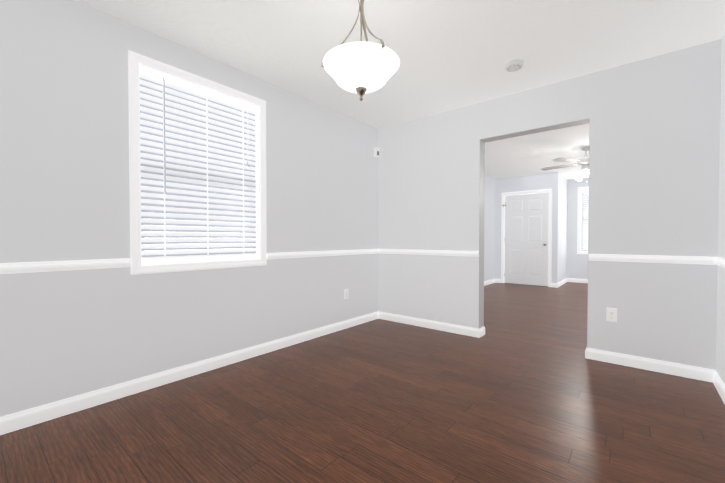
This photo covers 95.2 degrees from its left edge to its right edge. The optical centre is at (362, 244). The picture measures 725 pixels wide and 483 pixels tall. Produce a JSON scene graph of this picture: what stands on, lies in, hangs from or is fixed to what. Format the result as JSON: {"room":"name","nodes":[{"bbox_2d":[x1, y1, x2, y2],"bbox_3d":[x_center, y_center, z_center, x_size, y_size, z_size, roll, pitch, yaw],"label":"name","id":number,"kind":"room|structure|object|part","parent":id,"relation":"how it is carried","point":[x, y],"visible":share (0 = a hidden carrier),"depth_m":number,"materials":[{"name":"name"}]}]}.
{"room":"dining room","nodes":[
{"label":"dining room","id":0,"kind":"room"},
{"bbox_2d":[0,0,494,416],"bbox_3d":[0.268,-0.266,4.472,0.150,2.440,9.070,1,1,40],"label":"wall","id":1,"kind":"structure","parent":0,"point":[64,149],"depth_m":2.12,"materials":[{"name":"paint"}]},
{"bbox_2d":[0,258,130,273],"bbox_3d":[-1.994,0.129,1.610,0.022,0.057,1.465,1,1,40],"label":"trim","id":2,"kind":"structure","parent":1,"relation":"attached to","point":[21,267],"depth_m":1.91,"materials":[{"name":"white wood"}]},
{"bbox_2d":[0,311,379,434],"bbox_3d":[-1.128,0.940,2.678,0.014,0.090,4.194,1,1,40],"label":"baseboard","id":3,"kind":"structure","parent":1,"relation":"attached to","point":[29,417],"depth_m":2.28,"materials":[{"name":"white wood"}]},
{"bbox_2d":[128,50,266,274],"bbox_3d":[-1.246,-0.540,2.611,0.154,1.466,1.036,1,1,40],"label":"dining room window","id":4,"kind":"structure","parent":1,"relation":"in","point":[197,148],"depth_m":2.51,"materials":[{"name":"white plastic"}]},
{"bbox_3d":[-1.283,-0.541,2.640,0.060,1.340,0.910,1,1,40],"label":"sash","id":5,"kind":"part","parent":4,"relation":"part of","materials":[{"name":"white plastic"}]},
{"bbox_2d":[267,249,378,258],"bbox_3d":[-0.324,0.095,3.629,0.022,0.057,1.681,1,1,40],"label":"trim","id":6,"kind":"structure","parent":1,"relation":"attached to","point":[282,255],"depth_m":3.45,"materials":[{"name":"white wood"}]},
{"bbox_2d":[344,289,347,298],"bbox_3d":[-0.185,0.570,3.813,0.008,0.114,0.070,1,1,40],"label":"outlet","id":7,"kind":"object","parent":1,"relation":"attached to","point":[345,293],"visible":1,"depth_m":3.80,"materials":[{"name":"white plastic"}]},
{"bbox_2d":[374,147,378,156],"bbox_3d":[0.182,-1.171,4.199,0.044,0.110,0.064,1,1,40],"label":"sensor","id":8,"kind":"object","parent":1,"relation":"attached to","point":[376,151],"visible":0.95,"depth_m":4.18,"materials":[{"name":"white plastic"}]},
{"bbox_2d":[484,279,495,285],"bbox_3d":[1.716,0.882,6.113,0.014,0.090,4.446,1,1,40],"label":"baseboard","id":9,"kind":"structure","parent":1,"relation":"attached to","point":[488,282],"depth_m":7.52,"materials":[{"name":"white wood"}]},
{"bbox_2d":[0,282,724,482],"bbox_3d":[3.074,1.029,2.983,6.700,0.100,10.620,1,1,40],"label":"floor","id":10,"kind":"structure","parent":0,"point":[523,389],"depth_m":1.90,"materials":[{"name":"brown wood"}]},
{"bbox_2d":[75,0,724,179],"bbox_3d":[3.074,-1.510,2.940,6.700,0.100,10.620,1,1,40],"label":"ceiling","id":11,"kind":"structure","parent":0,"point":[453,54],"depth_m":2.36,"materials":[{"name":"paint"}]},
{"bbox_2d":[321,0,399,100],"bbox_3d":[-0.005,-1.098,1.739,0.403,0.682,0.408,1,1,40],"label":"pendant light","id":12,"kind":"object","parent":11,"relation":"hanging from","point":[360,68],"visible":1,"depth_m":1.64,"materials":[{"name":"white glass"}]},
{"bbox_3d":[-0.006,-0.881,1.741,0.403,0.134,0.403,1,1,40],"label":"lamp shade","id":13,"kind":"part","parent":12,"relation":"part of","materials":[{"name":"white glass"}]},
{"bbox_2d":[505,59,523,71],"bbox_3d":[1.218,-1.433,2.660,0.140,0.043,0.140,1,1,40],"label":"smoke detector","id":14,"kind":"object","parent":11,"relation":"attached to","point":[513,65],"visible":1,"depth_m":2.63,"materials":[{"name":"white plastic"}]},
{"bbox_2d":[541,146,588,180],"bbox_3d":[3.456,-1.227,5.145,1.255,0.540,1.236,1,1,40],"label":"ceiling fan","id":15,"kind":"object","parent":11,"relation":"hanging from","point":[583,162],"visible":0.58,"depth_m":5.07,"materials":[{"name":"white"}]},
{"bbox_3d":[3.446,-1.320,5.102,0.232,0.352,0.232,1,1,40],"label":"motor","id":16,"kind":"part","parent":15,"relation":"part of","materials":[{"name":"white metal"}]},
{"bbox_2d":[495,172,558,282],"bbox_3d":[3.612,-0.317,7.500,1.440,2.440,0.140,1,1,40],"label":"wall","id":17,"kind":"structure","parent":0,"point":[530,182],"depth_m":7.29,"materials":[{"name":"paint"}]},
{"bbox_2d":[501,189,551,286],"bbox_3d":[3.666,-0.143,7.420,1.030,2.094,0.192,1,1,40],"label":"door frame","id":18,"kind":"structure","parent":17,"relation":"in","point":[544,244],"depth_m":7.30,"materials":[{"name":"white wood"}]},
{"bbox_2d":[504,192,548,285],"bbox_3d":[3.662,-0.114,7.415,0.897,2.021,0.036,1,1,40],"label":"entry door","id":19,"kind":"structure","parent":18,"relation":"attached to","point":[526,234],"depth_m":7.38,"materials":[{"name":"white wood"}]},
{"bbox_2d":[480,118,589,141],"bbox_3d":[1.623,-1.084,3.180,0.942,0.003,0.143,1,1,40],"label":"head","id":20,"kind":"structure","parent":0,"point":[546,128],"depth_m":3.14},
{"bbox_2d":[378,39,721,369],"bbox_3d":[2.637,-0.230,2.355,6.200,2.440,0.143,1,1,40],"label":"wall","id":21,"kind":"structure","parent":0,"point":[654,155],"depth_m":2.74,"materials":[{"name":"paint"}]},
{"bbox_2d":[379,249,478,256],"bbox_3d":[0.713,0.091,3.847,1.279,0.057,0.022,1,1,40],"label":"trim","id":22,"kind":"structure","parent":21,"relation":"attached to","point":[387,251],"depth_m":3.78,"materials":[{"name":"white wood"}]},
{"bbox_2d":[380,312,483,337],"bbox_3d":[0.722,0.920,3.859,1.297,0.090,0.014,1,1,40],"label":"baseboard","id":23,"kind":"structure","parent":21,"relation":"attached to","point":[474,332],"depth_m":3.77,"materials":[{"name":"white wood"}]},
{"bbox_2d":[606,308,616,321],"bbox_3d":[2.066,0.583,2.744,0.070,0.114,0.008,1,1,40],"label":"outlet","id":24,"kind":"object","parent":21,"relation":"attached to","point":[609,311],"visible":1,"depth_m":2.74,"materials":[{"name":"white plastic"}]},
{"bbox_2d":[585,347,710,381],"bbox_3d":[2.215,0.941,2.624,0.750,0.090,0.014,1,1,40],"label":"baseboard","id":25,"kind":"structure","parent":21,"relation":"attached to","point":[694,372],"depth_m":2.59,"materials":[{"name":"white wood"}]},
{"bbox_2d":[589,254,724,267],"bbox_3d":[1.972,0.118,2.280,0.761,0.057,0.832,1,1,40],"label":"trim","id":26,"kind":"structure","parent":21,"relation":"attached to","point":[719,261],"depth_m":2.54,"materials":[{"name":"white wood"}]},
{"bbox_2d":[558,173,567,282],"bbox_3d":[4.552,-0.319,7.617,0.140,2.440,1.240,1,1,40],"label":"wall","id":27,"kind":"structure","parent":0,"point":[563,196],"depth_m":7.48,"materials":[{"name":"paint"}]},
{"bbox_2d":[555,278,567,287],"bbox_3d":[4.500,0.859,7.474,0.040,0.090,1.230,1,1,40],"label":"baseboard","id":28,"kind":"structure","parent":27,"relation":"attached to","point":[559,284],"depth_m":7.34,"materials":[{"name":"white wood"}]},
{"bbox_2d":[567,178,588,278],"bbox_3d":[6.848,-0.299,6.431,4.910,2.440,0.140,1,1,40],"label":"wall","id":29,"kind":"structure","parent":0,"point":[577,266],"depth_m":7.85,"materials":[{"name":"paint"}]},
{"bbox_2d":[568,278,587,282],"bbox_3d":[6.799,0.877,6.392,4.910,0.090,0.014,1,1,40],"label":"baseboard","id":30,"kind":"structure","parent":29,"relation":"attached to","point":[569,279],"depth_m":7.80,"materials":[{"name":"white wood"}]},
{"bbox_2d":[577,187,588,253],"bbox_3d":[5.511,-0.552,7.510,1.052,1.572,0.141,1,1,40],"label":"window","id":31,"kind":"structure","parent":29,"relation":"in","point":[582,227],"depth_m":7.76,"materials":[{"name":"white"}]},
{"bbox_2d":[716,32,724,384],"bbox_3d":[1.248,-0.202,0.692,0.140,2.440,4.194,1,1,40],"label":"wall","id":32,"kind":"structure","parent":0,"point":[720,347],"depth_m":2.26,"materials":[{"name":"paint"}]},
{"bbox_2d":[711,369,724,403],"bbox_3d":[2.251,0.950,2.046,0.014,0.090,0.858,1,1,40],"label":"baseboard","id":33,"kind":"structure","parent":32,"relation":"attached to","point":[716,380],"depth_m":2.22,"materials":[{"name":"white wood"}]},
{"label":"outside","id":34,"kind":"structure","parent":0,"visible":0},
{"bbox_2d":[144,213,247,250],"bbox_3d":[-1.953,-0.533,3.690,0.020,5.000,6.500,1,1,40],"label":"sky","id":35,"kind":"structure","parent":34,"point":[200,232],"depth_m":3.80,"materials":[{"name":"white"}]}
]}

